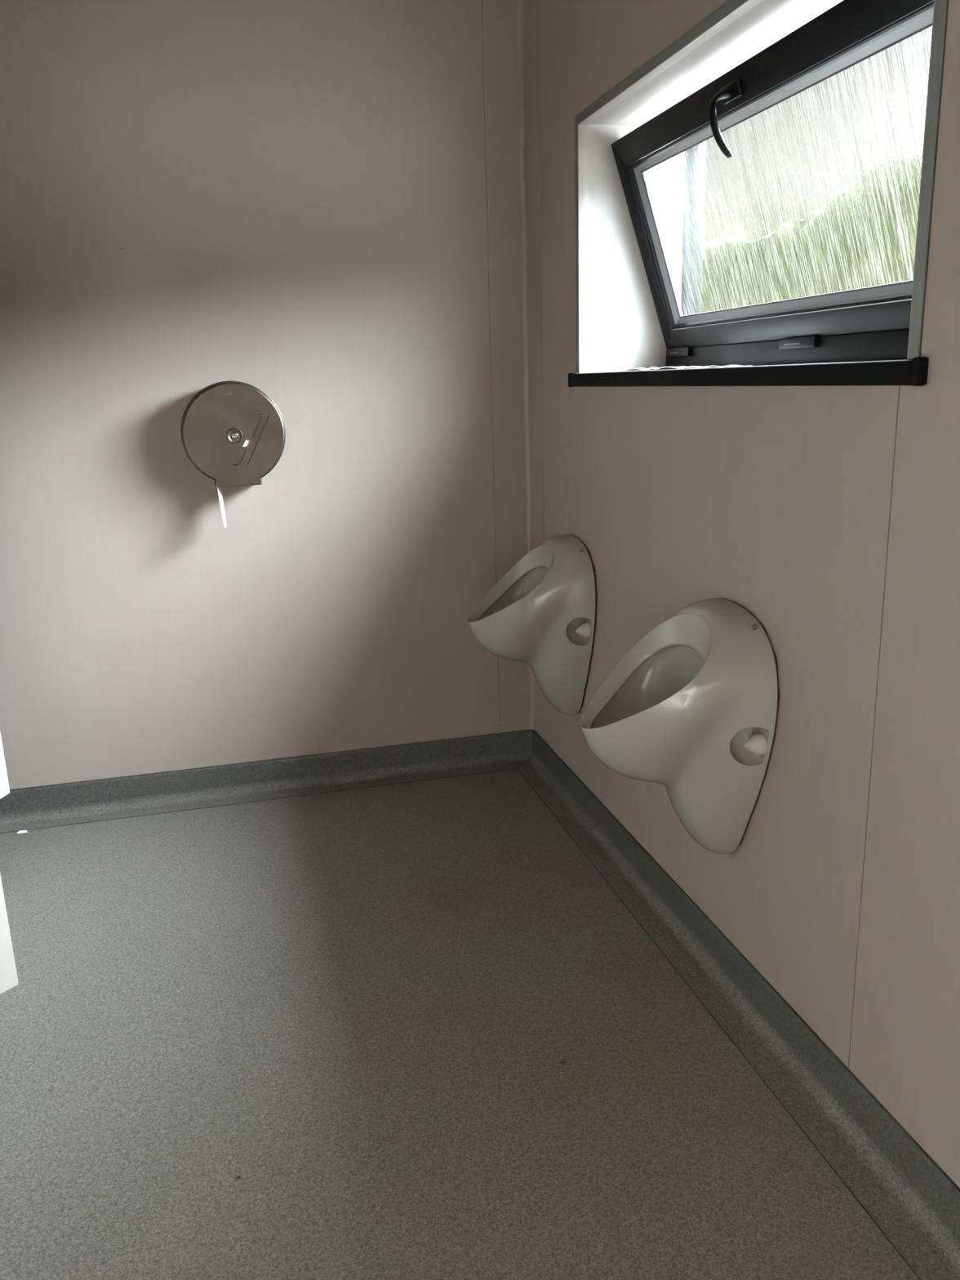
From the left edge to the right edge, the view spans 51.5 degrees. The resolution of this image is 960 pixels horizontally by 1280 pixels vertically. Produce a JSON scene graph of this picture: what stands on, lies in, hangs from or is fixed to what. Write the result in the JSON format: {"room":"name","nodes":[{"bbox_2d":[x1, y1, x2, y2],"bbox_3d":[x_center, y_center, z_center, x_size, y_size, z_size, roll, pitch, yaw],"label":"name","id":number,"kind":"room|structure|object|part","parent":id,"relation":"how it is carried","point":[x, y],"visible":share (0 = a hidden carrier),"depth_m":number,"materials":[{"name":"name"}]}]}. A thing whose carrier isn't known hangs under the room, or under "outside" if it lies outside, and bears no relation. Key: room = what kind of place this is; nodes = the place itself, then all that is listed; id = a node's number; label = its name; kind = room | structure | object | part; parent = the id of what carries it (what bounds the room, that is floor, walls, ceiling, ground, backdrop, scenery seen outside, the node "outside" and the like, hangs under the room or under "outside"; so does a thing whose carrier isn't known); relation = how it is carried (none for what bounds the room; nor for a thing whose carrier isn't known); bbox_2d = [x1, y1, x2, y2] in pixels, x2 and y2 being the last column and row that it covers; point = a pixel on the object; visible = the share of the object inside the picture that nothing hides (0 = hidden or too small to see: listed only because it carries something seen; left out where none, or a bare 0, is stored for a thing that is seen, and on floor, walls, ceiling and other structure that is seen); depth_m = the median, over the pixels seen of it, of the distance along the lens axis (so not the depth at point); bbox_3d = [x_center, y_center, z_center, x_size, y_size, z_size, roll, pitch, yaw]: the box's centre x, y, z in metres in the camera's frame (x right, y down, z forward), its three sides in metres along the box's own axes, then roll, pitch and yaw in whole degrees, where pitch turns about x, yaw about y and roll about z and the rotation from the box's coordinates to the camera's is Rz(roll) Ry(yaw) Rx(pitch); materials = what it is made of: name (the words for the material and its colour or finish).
{"room":"public restroom","nodes":[
{"label":"public restroom","id":0,"kind":"room"},
{"bbox_2d":[0,0,529,789],"bbox_3d":[-1.335,-0.631,2.671,3.020,2.550,0.120,-5,15,-13],"label":"wall","id":1,"kind":"structure","parent":0,"point":[292,193],"depth_m":2.77,"materials":[{"name":"beige paint"}]},
{"bbox_2d":[180,381,285,487],"bbox_3d":[-0.675,-0.567,2.730,0.279,0.278,0.128,-5,15,-13],"label":"dispenser","id":2,"kind":"object","parent":1,"relation":"attached to","point":[216,423],"visible":1,"depth_m":2.68,"materials":[{"name":"silver metal"}]},
{"bbox_2d":[217,440,249,527],"bbox_3d":[-0.671,-0.491,2.742,0.200,0.353,0.094,-5,15,-13],"label":"toilet paper roll","id":3,"kind":"object","parent":2,"relation":"in","point":[246,442],"visible":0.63,"depth_m":2.73,"materials":[{"name":"white paper"}]},
{"bbox_2d":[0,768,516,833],"bbox_3d":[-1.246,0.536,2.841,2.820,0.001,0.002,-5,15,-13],"label":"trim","id":4,"kind":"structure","parent":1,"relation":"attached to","point":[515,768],"depth_m":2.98,"materials":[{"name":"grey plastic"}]},
{"bbox_2d":[0,728,533,832],"bbox_3d":[-1.219,0.479,2.877,2.899,0.100,0.080,-5,15,-13],"label":"baseboard","id":5,"kind":"structure","parent":1,"relation":"attached to","point":[37,807],"depth_m":3.04,"materials":[{"name":"plastic"}]},
{"bbox_2d":[480,0,500,725],"bbox_3d":[0.024,-0.850,2.912,0.018,2.328,0.003,-5,15,-13],"label":"trim","id":6,"kind":"structure","parent":1,"relation":"attached to","point":[481,0],"depth_m":2.89,"materials":[{"name":"beige plastic"}]},
{"bbox_2d":[517,0,534,729],"bbox_3d":[0.135,-0.846,2.935,0.012,2.354,0.012,-5,15,-13],"label":"trim","id":7,"kind":"structure","parent":1,"relation":"attached to","point":[520,5],"depth_m":2.90,"materials":[{"name":"beige plastic"}]},
{"bbox_2d":[0,768,919,1279],"bbox_3d":[-0.761,1.069,0.943,3.020,0.100,4.220,-5,15,-13],"label":"floor","id":8,"kind":"structure","parent":0,"point":[362,1008],"depth_m":1.79,"materials":[{"name":"plastic"}]},
{"bbox_2d":[17,830,27,834],"bbox_3d":[-1.293,0.541,2.815,0.029,0.005,0.016,-5,15,-13],"label":"paper scrap","id":9,"kind":"object","parent":8,"relation":"on","point":[20,831],"visible":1,"depth_m":2.81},
{"bbox_3d":[-1.393,-0.228,1.826,0.026,2.000,0.170,-5,15,-13],"label":"pilaster","id":10,"kind":"object","parent":8,"relation":"on","visible":0},
{"bbox_2d":[0,731,9,799],"bbox_3d":[-1.386,-0.404,2.202,0.058,1.850,0.592,1,15,11],"label":"door","id":11,"kind":"structure","parent":10,"relation":"attached to","point":[4,784],"depth_m":2.68,"materials":[{"name":"white laminate"}]},
{"bbox_2d":[522,0,959,1187],"bbox_3d":[0.811,-0.281,1.080,0.330,2.550,4.340,-5,15,-13],"label":"wall","id":12,"kind":"structure","parent":0,"point":[772,502],"depth_m":1.65,"materials":[{"name":"beige paint"}]},
{"bbox_2d":[467,533,597,715],"bbox_3d":[0.116,-0.025,2.713,0.302,0.505,0.350,-5,15,-13],"label":"urinal","id":13,"kind":"object","parent":12,"relation":"attached to","point":[541,614],"visible":1,"depth_m":2.63,"materials":[{"name":"white ceramic"}]},
{"bbox_2d":[537,0,546,705],"bbox_3d":[0.176,-0.828,2.804,0.002,2.325,0.001,-5,15,-13],"label":"trim","id":14,"kind":"structure","parent":12,"relation":"attached to","point":[537,0],"depth_m":2.75,"materials":[{"name":"beige plastic"}]},
{"bbox_2d":[580,597,779,853],"bbox_3d":[0.335,0.185,1.884,0.302,0.505,0.350,-5,15,-13],"label":"urinal","id":15,"kind":"object","parent":12,"relation":"attached to","point":[691,708],"visible":1,"depth_m":1.80,"materials":[{"name":"white ceramic"}]},
{"bbox_2d":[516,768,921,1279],"bbox_3d":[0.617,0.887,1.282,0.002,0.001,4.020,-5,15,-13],"label":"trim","id":16,"kind":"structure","parent":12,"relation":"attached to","point":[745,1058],"depth_m":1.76,"materials":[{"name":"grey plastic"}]},
{"bbox_2d":[517,729,959,1279],"bbox_3d":[0.645,0.830,1.317,0.080,0.100,4.099,-5,15,-13],"label":"baseboard","id":17,"kind":"structure","parent":12,"relation":"attached to","point":[912,1202],"depth_m":1.78,"materials":[{"name":"plastic"}]},
{"bbox_2d":[568,356,928,386],"bbox_3d":[0.518,-0.522,1.963,0.253,0.037,1.375,-5,15,-13],"label":"windowsill","id":18,"kind":"structure","parent":12,"relation":"attached to","point":[913,372],"depth_m":1.61,"materials":[{"name":"black plastic"}]},
{"bbox_2d":[623,364,750,371],"bbox_3d":[0.454,-0.614,2.243,0.116,0.008,0.470,-5,15,-13],"label":"paper","id":19,"kind":"object","parent":18,"relation":"on","point":[728,366],"visible":0.91,"depth_m":2.21,"materials":[{"name":"white paper"}]},
{"bbox_2d":[574,0,949,373],"bbox_3d":[0.562,-0.831,1.892,0.334,0.598,1.328,-5,15,-13],"label":"window","id":20,"kind":"structure","parent":12,"relation":"in","point":[744,59],"depth_m":1.90,"materials":[{"name":"clear glass"}]},
{"bbox_3d":[0.453,-0.974,1.875,0.049,0.122,0.020,-5,15,-14],"label":"handle lever","id":21,"kind":"part","parent":20,"relation":"part of","materials":[{"name":"black metal"}]},
{"bbox_3d":[0.472,-1.028,1.866,0.009,0.030,0.068,-23,18,-8],"label":"handle plate","id":22,"kind":"part","parent":20,"relation":"part of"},
{"bbox_3d":[0.582,-0.826,1.897,0.001,0.369,1.141,-23,18,-8],"label":"glass pane","id":23,"kind":"part","parent":20,"relation":"part of","materials":[{"name":"clear glass"}]},
{"bbox_3d":[0.679,-0.832,1.921,0.094,0.580,1.290,-5,15,-13],"label":"frame","id":24,"kind":"part","parent":20,"relation":"part of","materials":[{"name":"black plastic"}]},
{"bbox_3d":[0.624,-0.593,1.994,0.001,0.002,0.058,-5,15,-13],"label":"hinge screw plate","id":25,"kind":"part","parent":20,"relation":"part of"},
{"bbox_2d":[848,385,900,1068],"bbox_3d":[0.567,-0.439,1.326,0.002,2.354,0.002,-5,15,-13],"label":"trim","id":26,"kind":"structure","parent":12,"relation":"attached to","point":[899,385],"depth_m":1.47,"materials":[{"name":"beige plastic"}]},
{"label":"outside","id":27,"kind":"structure","parent":0,"visible":0},
{"bbox_3d":[14.127,-1.379,9.694,29.670,0.050,34.000,-5,15,-13],"label":"paving","id":28,"kind":"object","parent":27,"visible":0},
{"bbox_2d":[702,158,921,312],"bbox_3d":[3.970,-2.865,9.831,2.086,2.964,7.224,-5,15,-13],"label":"hedge","id":29,"kind":"object","parent":28,"relation":"on","point":[910,158],"visible":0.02,"depth_m":9.00,"materials":[{"name":"green plant"}]},
{"bbox_3d":[-1.155,0.000,0.925,0.026,2.000,0.450,-5,15,-13],"label":"pilaster","id":30,"kind":"object","parent":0,"visible":0},
{"bbox_2d":[0,874,18,993],"bbox_3d":[-1.064,-0.201,1.387,0.058,1.850,0.578,9,18,35],"label":"door","id":31,"kind":"structure","parent":30,"relation":"attached to","point":[8,974],"depth_m":1.80,"materials":[{"name":"white laminate"}]}
]}

